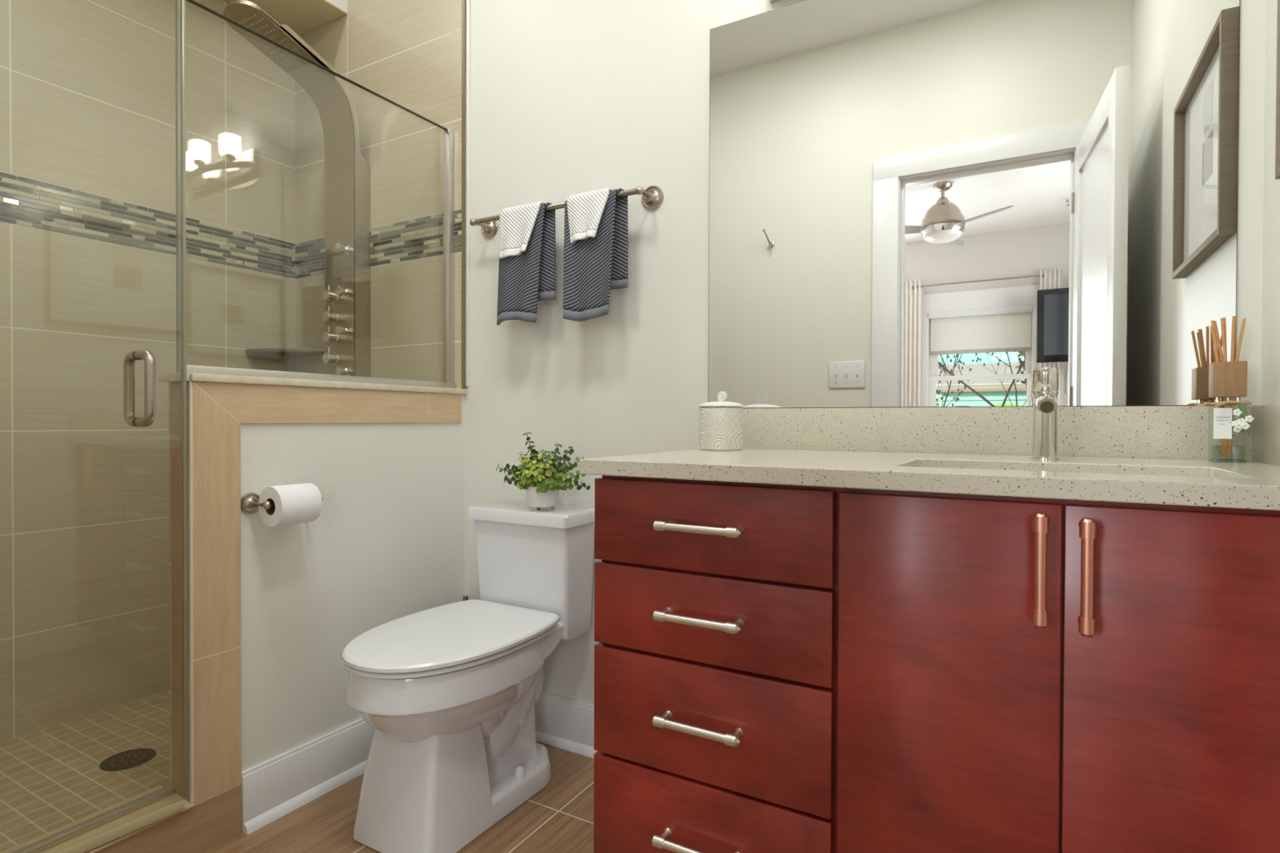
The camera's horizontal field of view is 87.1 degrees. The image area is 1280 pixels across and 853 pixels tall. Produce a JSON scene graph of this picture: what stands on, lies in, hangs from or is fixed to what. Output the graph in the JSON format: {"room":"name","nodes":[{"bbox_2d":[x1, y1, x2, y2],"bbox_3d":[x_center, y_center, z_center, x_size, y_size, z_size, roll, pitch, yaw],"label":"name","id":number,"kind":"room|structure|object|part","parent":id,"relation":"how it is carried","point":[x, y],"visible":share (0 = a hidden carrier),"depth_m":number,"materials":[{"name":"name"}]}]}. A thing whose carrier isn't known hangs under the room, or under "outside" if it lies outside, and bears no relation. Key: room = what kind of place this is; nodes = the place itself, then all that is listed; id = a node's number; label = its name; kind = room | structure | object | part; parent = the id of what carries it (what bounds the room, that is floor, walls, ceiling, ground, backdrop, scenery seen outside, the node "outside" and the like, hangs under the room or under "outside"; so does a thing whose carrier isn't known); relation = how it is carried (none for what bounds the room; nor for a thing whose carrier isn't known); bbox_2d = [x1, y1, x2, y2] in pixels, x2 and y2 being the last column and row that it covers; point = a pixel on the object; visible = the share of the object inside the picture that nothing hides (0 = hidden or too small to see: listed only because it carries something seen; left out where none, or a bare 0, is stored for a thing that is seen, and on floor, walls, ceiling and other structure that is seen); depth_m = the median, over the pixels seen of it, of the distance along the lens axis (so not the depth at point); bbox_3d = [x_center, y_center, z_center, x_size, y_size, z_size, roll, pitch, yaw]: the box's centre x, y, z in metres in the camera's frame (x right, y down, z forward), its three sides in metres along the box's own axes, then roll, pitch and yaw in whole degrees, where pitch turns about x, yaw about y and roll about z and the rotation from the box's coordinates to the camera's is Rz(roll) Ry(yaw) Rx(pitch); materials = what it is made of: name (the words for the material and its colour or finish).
{"room":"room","nodes":[
{"label":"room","id":0,"kind":"room"},
{"bbox_2d":[0,689,169,852],"bbox_3d":[-1.533,0.963,1.703,0.937,0.110,2.106,1,1,30],"label":"floor","id":1,"kind":"structure","parent":0,"point":[51,780],"depth_m":1.78,"materials":[{"name":"tile"}]},
{"bbox_2d":[96,747,159,773],"bbox_3d":[-1.393,0.906,1.832,0.136,0.003,0.136,1,1,30],"label":"floor drain","id":2,"kind":"object","parent":1,"relation":"on","point":[129,759],"visible":1,"depth_m":1.82,"materials":[{"name":"metal"}]},
{"bbox_2d":[0,0,295,742],"bbox_3d":[-1.891,-0.505,1.896,0.100,2.940,2.106,1,1,30],"label":"wall","id":3,"kind":"structure","parent":0,"point":[87,87],"depth_m":2.14,"materials":[{"name":"tile"}]},
{"bbox_2d":[0,171,295,279],"bbox_3d":[-1.846,-0.655,1.876,0.008,0.142,1.877,1,1,30],"label":"trim","id":4,"kind":"structure","parent":3,"relation":"attached to","point":[24,202],"depth_m":2.19,"materials":[{"name":"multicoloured tile"}]},
{"bbox_2d":[226,0,346,35],"bbox_3d":[-1.697,-1.757,1.782,0.311,0.433,1.877,1,1,30],"label":"ceiling","id":5,"kind":"structure","parent":0,"point":[302,16],"depth_m":2.51,"materials":[{"name":"beige paint"}]},
{"bbox_2d":[240,394,465,771],"bbox_3d":[-0.835,0.432,1.910,0.086,1.073,0.846,1,1,30],"label":"wall","id":6,"kind":"structure","parent":0,"point":[385,544],"depth_m":1.83,"materials":[{"name":"white paint"}]},
{"bbox_2d":[10,785,174,852],"bbox_3d":[-1.341,0.844,1.112,0.026,0.013,1.033,1,1,30],"label":"trim","id":7,"kind":"structure","parent":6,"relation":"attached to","point":[77,829],"depth_m":1.43,"materials":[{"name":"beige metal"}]},
{"bbox_2d":[0,783,241,852],"bbox_3d":[-1.296,0.912,1.149,0.153,0.124,1.140,1,1,30],"label":"trim","id":8,"kind":"structure","parent":6,"relation":"attached to","point":[203,826],"depth_m":1.50,"materials":[{"name":"tile"}]},
{"bbox_2d":[53,0,187,852],"bbox_3d":[-1.185,-0.115,1.172,0.123,1.922,0.722,1,1,30],"label":"shower door","id":9,"kind":"structure","parent":8,"relation":"on","point":[86,845],"depth_m":1.47,"materials":[{"name":"clear glass"}]},
{"bbox_3d":[-1.077,-0.080,1.428,0.057,0.161,0.021,1,1,33],"label":"handle","id":10,"kind":"part","parent":9,"relation":"part of","materials":[{"name":"silver metal"}]},
{"bbox_3d":[-1.022,-0.079,1.392,0.057,0.161,0.021,1,1,33],"label":"handle","id":11,"kind":"part","parent":9,"relation":"part of","materials":[{"name":"silver metal"}]},
{"bbox_2d":[168,382,172,786],"bbox_3d":[-0.876,0.402,1.929,0.008,1.013,0.854,1,1,30],"label":"trim","id":12,"kind":"structure","parent":6,"relation":"attached to","point":[169,383],"depth_m":1.56,"materials":[{"name":"metal"}]},
{"bbox_2d":[170,381,189,800],"bbox_3d":[-1.050,0.375,1.542,0.090,0.953,0.007,1,1,30],"label":"trim","id":13,"kind":"structure","parent":6,"relation":"attached to","point":[175,387],"depth_m":1.54,"materials":[{"name":"metal"}]},
{"bbox_2d":[192,382,241,804],"bbox_3d":[-0.981,0.377,1.560,0.007,0.953,0.106,1,1,30],"label":"trim","id":14,"kind":"structure","parent":6,"relation":"attached to","point":[216,434],"depth_m":1.55,"materials":[{"name":"tile"}]},
{"bbox_2d":[240,493,323,514],"bbox_3d":[-0.875,0.186,1.667,0.080,0.052,0.185,1,1,30],"label":"toilet paper holder","id":15,"kind":"object","parent":6,"relation":"attached to","point":[250,504],"visible":0.54,"depth_m":1.61,"materials":[{"name":"silver metal"}]},
{"bbox_3d":[-0.909,0.186,1.609,0.080,0.052,0.052,1,1,30],"label":"post","id":16,"kind":"part","parent":15,"relation":"part of","materials":[{"name":"silver metal"}]},
{"bbox_2d":[258,483,322,527],"bbox_3d":[-0.854,0.191,1.645,0.097,0.097,0.104,1,1,30],"label":"toilet paper roll","id":17,"kind":"object","parent":15,"relation":"on","point":[295,504],"visible":0.98,"depth_m":1.61,"materials":[{"name":"white paper"}]},
{"bbox_2d":[241,718,374,835],"bbox_3d":[-0.761,0.897,1.930,0.030,0.143,0.745,1,1,30],"label":"baseboard","id":18,"kind":"structure","parent":6,"relation":"attached to","point":[274,788],"depth_m":1.74,"materials":[{"name":"white paint"}]},
{"bbox_2d":[188,381,428,805],"bbox_3d":[-0.819,0.422,1.880,0.043,1.053,0.833,1,1,30],"label":"trim","id":19,"kind":"structure","parent":6,"relation":"attached to","point":[190,383],"depth_m":1.51,"materials":[{"name":"beige tile"}]},
{"bbox_2d":[158,373,466,394],"bbox_3d":[-0.840,-0.114,1.890,0.113,0.018,0.869,1,1,30],"label":"trim","id":20,"kind":"structure","parent":6,"relation":"on","point":[172,377],"depth_m":1.72,"materials":[{"name":"beige stone"}]},
{"bbox_2d":[175,0,456,388],"bbox_3d":[-0.840,-0.554,1.897,0.038,0.865,0.845,1,1,30],"label":"glass panel","id":21,"kind":"object","parent":20,"relation":"on","point":[448,135],"visible":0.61,"depth_m":1.94,"materials":[{"name":"glass"}]},
{"bbox_2d":[192,381,461,422],"bbox_3d":[-0.800,-0.057,1.870,0.007,0.094,0.826,1,1,30],"label":"trim","id":22,"kind":"structure","parent":6,"relation":"attached to","point":[246,402],"depth_m":1.80,"materials":[{"name":"tile"}]},
{"bbox_2d":[203,741,594,852],"bbox_3d":[-0.179,1.005,0.929,2.182,0.050,2.106,1,1,30],"label":"floor","id":23,"kind":"structure","parent":0,"point":[558,818],"depth_m":1.64,"materials":[{"name":"tile"}]},
{"bbox_2d":[462,595,468,600],"bbox_3d":[-0.563,0.757,2.171,0.060,0.420,0.060,1,1,30],"label":"toilet brush","id":24,"kind":"object","parent":23,"relation":"on","point":[464,597],"visible":0.14,"depth_m":2.16,"materials":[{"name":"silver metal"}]},
{"bbox_2d":[342,501,595,852],"bbox_3d":[-0.442,0.605,1.751,0.391,0.733,0.682,1,1,30],"label":"toilet","id":25,"kind":"object","parent":23,"relation":"on","point":[449,694],"visible":1,"depth_m":1.60,"materials":[{"name":"white ceramic"}]},
{"bbox_3d":[-0.485,0.534,1.674,0.384,0.011,0.498,1,1,30],"label":"seat","id":26,"kind":"part","parent":25,"relation":"part of","materials":[{"name":"white plastic"}]},
{"bbox_3d":[-0.481,0.516,1.681,0.391,0.018,0.522,1,1,30],"label":"seat lid","id":27,"kind":"part","parent":25,"relation":"part of","materials":[{"name":"white plastic"}]},
{"bbox_3d":[-0.313,0.257,1.970,0.362,0.040,0.171,1,1,30],"label":"tank lid","id":28,"kind":"part","parent":25,"relation":"part of","materials":[{"name":"white ceramic"}]},
{"bbox_3d":[-0.312,0.437,1.975,0.342,0.322,0.150,1,1,30],"label":"tank","id":29,"kind":"part","parent":25,"relation":"part of","materials":[{"name":"white ceramic"}]},
{"bbox_2d":[496,431,590,510],"bbox_3d":[-0.279,0.127,1.927,0.296,0.221,0.181,1,1,30],"label":"potted plant","id":30,"kind":"object","parent":25,"relation":"on","point":[542,480],"visible":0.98,"depth_m":1.90,"materials":[{"name":"green plant"}]},
{"bbox_3d":[-0.281,0.203,1.942,0.093,0.068,0.093,1,1,30],"label":"pot","id":31,"kind":"part","parent":30,"relation":"part of","materials":[{"name":"white ceramic"}]},
{"bbox_2d":[593,475,1279,852],"bbox_3d":[0.518,0.535,1.234,1.080,0.889,0.629,1,1,30],"label":"vanity cabinet","id":32,"kind":"object","parent":23,"relation":"on","point":[779,668],"visible":1,"depth_m":0.97,"materials":[{"name":"red wood"}]},
{"bbox_3d":[0.097,0.717,1.137,0.158,0.018,0.039,1,1,30],"label":"handle","id":33,"kind":"part","parent":32,"relation":"part of","materials":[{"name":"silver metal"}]},
{"bbox_3d":[0.098,0.509,1.135,0.158,0.018,0.039,1,1,30],"label":"handle","id":34,"kind":"part","parent":32,"relation":"part of","materials":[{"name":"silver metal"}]},
{"bbox_3d":[0.099,0.327,1.133,0.158,0.018,0.039,1,1,30],"label":"handle","id":35,"kind":"part","parent":32,"relation":"part of","materials":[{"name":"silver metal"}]},
{"bbox_3d":[0.099,0.171,1.131,0.158,0.018,0.039,1,1,30],"label":"handle","id":36,"kind":"part","parent":32,"relation":"part of","materials":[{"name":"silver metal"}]},
{"bbox_3d":[0.109,0.715,1.164,0.442,0.198,0.020,1,1,30],"label":"drawer","id":37,"kind":"part","parent":32,"relation":"part of","materials":[{"name":"red wood"}]},
{"bbox_3d":[0.110,0.511,1.162,0.442,0.198,0.020,1,1,30],"label":"drawer","id":38,"kind":"part","parent":32,"relation":"part of","materials":[{"name":"red wood"}]},
{"bbox_3d":[0.111,0.330,1.160,0.442,0.149,0.020,1,1,30],"label":"drawer","id":39,"kind":"part","parent":32,"relation":"part of","materials":[{"name":"red wood"}]},
{"bbox_3d":[0.111,0.174,1.159,0.442,0.151,0.020,1,1,30],"label":"drawer","id":40,"kind":"part","parent":32,"relation":"part of","materials":[{"name":"red wood"}]},
{"bbox_2d":[579,404,1279,510],"bbox_3d":[0.510,0.070,1.252,1.118,0.222,0.648,1,1,30],"label":"countertop","id":41,"kind":"structure","parent":32,"relation":"on","point":[1142,455],"depth_m":1.26,"materials":[{"name":"stone"}]},
{"bbox_2d":[697,391,743,450],"bbox_3d":[0.196,-0.014,1.633,0.110,0.142,0.110,1,1,30],"label":"ceramic jar","id":42,"kind":"object","parent":41,"relation":"on","point":[721,422],"visible":1,"depth_m":1.59,"materials":[{"name":"white ceramic"}]},
{"bbox_3d":[0.197,-0.053,1.632,0.110,0.016,0.110,1,1,30],"label":"lid","id":43,"kind":"part","parent":42,"relation":"part of","materials":[{"name":"white ceramic"}]},
{"bbox_3d":[0.199,-0.071,1.631,0.025,0.028,0.008,1,1,30],"label":"knob","id":44,"kind":"part","parent":42,"relation":"part of","materials":[{"name":"white ceramic"}]},
{"bbox_2d":[1029,366,1060,459],"bbox_3d":[0.752,-0.024,1.247,0.051,0.173,0.139,1,1,30],"label":"faucet","id":45,"kind":"object","parent":41,"relation":"on","point":[1046,380],"visible":1,"depth_m":1.27,"materials":[{"name":"silver metal"}]},
{"bbox_3d":[0.745,-0.044,1.234,0.039,0.042,0.108,1,1,30],"label":"spout","id":46,"kind":"part","parent":45,"relation":"part of","materials":[{"name":"silver metal"}]},
{"bbox_3d":[0.753,-0.105,1.248,0.010,0.006,0.065,1,1,30],"label":"lever","id":47,"kind":"part","parent":45,"relation":"part of","materials":[{"name":"silver metal"}]},
{"bbox_2d":[1195,315,1253,462],"bbox_3d":[1.054,-0.067,1.218,0.082,0.262,0.070,1,1,30],"label":"reed diffuser","id":48,"kind":"object","parent":41,"relation":"on","point":[1227,380],"visible":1,"depth_m":1.21,"materials":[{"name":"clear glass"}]},
{"bbox_2d":[1228,403,1253,435],"bbox_3d":[1.060,-0.012,1.188,0.034,0.057,0.008,1,1,30],"label":"flowers","id":49,"kind":"object","parent":48,"relation":"on","point":[1242,424],"depth_m":1.18,"materials":[{"name":"white plant"}]},
{"bbox_3d":[0.436,0.460,0.975,0.291,0.714,0.020,1,1,30],"label":"door","id":50,"kind":"part","parent":32,"relation":"part of","materials":[{"name":"red wood"}]},
{"bbox_3d":[0.528,0.188,0.887,0.018,0.149,0.039,1,1,30],"label":"handle","id":51,"kind":"part","parent":32,"relation":"part of","materials":[{"name":"orange metal"}]},
{"bbox_3d":[0.572,0.191,0.861,0.018,0.149,0.039,1,1,30],"label":"handle","id":52,"kind":"part","parent":32,"relation":"part of","materials":[{"name":"orange metal"}]},
{"bbox_3d":[0.692,0.462,0.829,0.291,0.714,0.020,1,1,30],"label":"door","id":53,"kind":"part","parent":32,"relation":"part of","materials":[{"name":"red wood"}]},
{"bbox_2d":[566,187,612,243],"bbox_3d":[-0.141,-0.592,1.895,0.140,0.143,0.076,1,1,30],"label":"washcloth","id":54,"kind":"object","parent":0,"point":[585,210],"visible":0.83,"depth_m":1.88,"materials":[{"name":"white fabric"}]},
{"bbox_2d":[562,188,627,321],"bbox_3d":[-0.129,-0.477,1.889,0.193,0.359,0.060,1,1,30],"label":"hand towel","id":55,"kind":"object","parent":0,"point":[593,267],"visible":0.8,"depth_m":1.87,"materials":[{"name":"grey fabric"}]},
{"bbox_2d":[294,0,1266,704],"bbox_3d":[-0.085,-0.500,2.014,3.119,2.940,0.108,1,1,30],"label":"wall","id":56,"kind":"structure","parent":0,"point":[568,98],"depth_m":2.06,"materials":[{"name":"white paint"}]},
{"bbox_2d":[244,348,324,356],"bbox_3d":[-1.339,-0.283,2.553,0.209,0.012,0.202,1,1,30],"label":"corner shelf","id":57,"kind":"object","parent":56,"relation":"attached to","point":[282,352],"visible":0.88,"depth_m":2.53,"materials":[{"name":"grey stone"}]},
{"bbox_2d":[222,0,369,377],"bbox_3d":[-1.175,-0.544,2.309,0.164,1.574,0.456,1,1,30],"label":"shower column","id":58,"kind":"structure","parent":56,"relation":"attached to","point":[346,294],"depth_m":2.42,"materials":[{"name":"silver metal"}]},
{"bbox_3d":[-1.181,-0.533,2.298,0.164,1.554,0.355,1,1,30],"label":"plate","id":59,"kind":"part","parent":58,"relation":"part of","materials":[{"name":"silver metal"}]},
{"bbox_3d":[-1.125,-0.323,2.444,0.044,0.044,0.040,1,1,30],"label":"knob","id":60,"kind":"part","parent":58,"relation":"part of","materials":[{"name":"silver metal"}]},
{"bbox_3d":[-1.124,-0.398,2.444,0.044,0.044,0.040,1,1,30],"label":"knob","id":61,"kind":"part","parent":58,"relation":"part of","materials":[{"name":"silver metal"}]},
{"bbox_3d":[-1.124,-0.473,2.443,0.044,0.044,0.040,1,1,30],"label":"knob","id":62,"kind":"part","parent":58,"relation":"part of","materials":[{"name":"silver metal"}]},
{"bbox_3d":[-1.125,-0.248,2.445,0.044,0.044,0.040,1,1,30],"label":"knob","id":63,"kind":"part","parent":58,"relation":"part of","materials":[{"name":"silver metal"}]},
{"bbox_2d":[294,208,462,279],"bbox_3d":[-0.983,-0.657,2.468,0.907,0.142,0.010,1,1,30],"label":"trim","id":64,"kind":"structure","parent":56,"relation":"attached to","point":[420,237],"depth_m":2.39,"materials":[{"name":"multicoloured tile"}]},
{"bbox_2d":[461,0,470,387],"bbox_3d":[-0.577,-1.051,2.232,0.026,1.845,0.012,1,1,30],"label":"trim","id":65,"kind":"structure","parent":56,"relation":"attached to","point":[465,3],"depth_m":2.23,"materials":[{"name":"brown metal"}]},
{"bbox_2d":[534,691,596,758],"bbox_3d":[-0.192,0.898,2.016,0.920,0.143,0.030,1,1,30],"label":"baseboard","id":66,"kind":"structure","parent":56,"relation":"attached to","point":[567,724],"depth_m":2.03,"materials":[{"name":"white paint"}]},
{"bbox_2d":[469,185,663,238],"bbox_3d":[-0.247,-0.644,2.003,0.671,0.068,0.087,1,1,30],"label":"towel bar","id":67,"kind":"object","parent":56,"relation":"attached to","point":[652,197],"visible":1,"depth_m":1.90,"materials":[{"name":"silver metal"}]},
{"bbox_3d":[-0.509,-0.647,2.152,0.068,0.068,0.087,1,1,30],"label":"post","id":68,"kind":"part","parent":67,"relation":"part of","materials":[{"name":"silver metal"}]},
{"bbox_2d":[497,202,555,325],"bbox_3d":[-0.348,-0.483,2.016,0.206,0.351,0.058,1,1,30],"label":"hand towel","id":69,"kind":"object","parent":67,"relation":"hanging from","point":[527,278],"visible":0.75,"depth_m":1.99,"materials":[{"name":"grey fabric"}]},
{"bbox_2d":[499,200,545,258],"bbox_3d":[-0.355,-0.587,2.016,0.150,0.158,0.078,1,1,30],"label":"washcloth","id":70,"kind":"object","parent":69,"relation":"on","point":[517,223],"visible":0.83,"depth_m":2.01,"materials":[{"name":"white fabric"}]},
{"bbox_3d":[0.015,-0.642,1.853,0.068,0.068,0.087,1,1,30],"label":"post","id":71,"kind":"part","parent":67,"relation":"part of","materials":[{"name":"silver metal"}]},
{"bbox_2d":[708,0,1239,408],"bbox_3d":[0.656,-0.550,1.534,1.082,1.012,0.005,1,1,30],"label":"wall mirror","id":72,"kind":"object","parent":56,"relation":"attached to","point":[913,203],"visible":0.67,"depth_m":1.49,"materials":[{"name":"clear mirror"}]},
{"bbox_2d":[742,405,1253,461],"bbox_3d":[0.667,0.018,1.525,1.118,0.122,0.018,1,1,30],"label":"backsplash","id":73,"kind":"structure","parent":56,"relation":"attached to","point":[1180,432],"depth_m":1.46,"materials":[{"name":"stone"}]},
{"bbox_2d":[1207,458,1243,462],"bbox_3d":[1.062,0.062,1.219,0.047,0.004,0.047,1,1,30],"label":"bottle","id":74,"kind":"object","parent":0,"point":[1207,459],"depth_m":1.22,"materials":[{"name":"glass"}]},
{"bbox_2d":[1207,396,1247,462],"bbox_3d":[1.063,0.005,1.218,0.046,0.116,0.046,1,1,30],"label":"bottle","id":75,"kind":"object","parent":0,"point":[1224,423],"depth_m":1.20,"materials":[{"name":"clear glass"}]},
{"bbox_2d":[1261,0,1279,404],"bbox_3d":[0.730,-0.481,0.398,0.100,2.940,2.106,1,1,30],"label":"wall","id":76,"kind":"structure","parent":0,"point":[1270,344],"depth_m":1.21,"materials":[{"name":"white paint"}]},
{"bbox_2d":[1275,0,1279,179],"bbox_3d":[0.923,-0.637,0.865,0.029,0.470,0.523,1,1,30],"label":"framed picture","id":77,"kind":"object","parent":76,"relation":"attached to","point":[1277,80],"visible":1,"depth_m":1.09,"materials":[{"name":"brown wood"}]}
]}

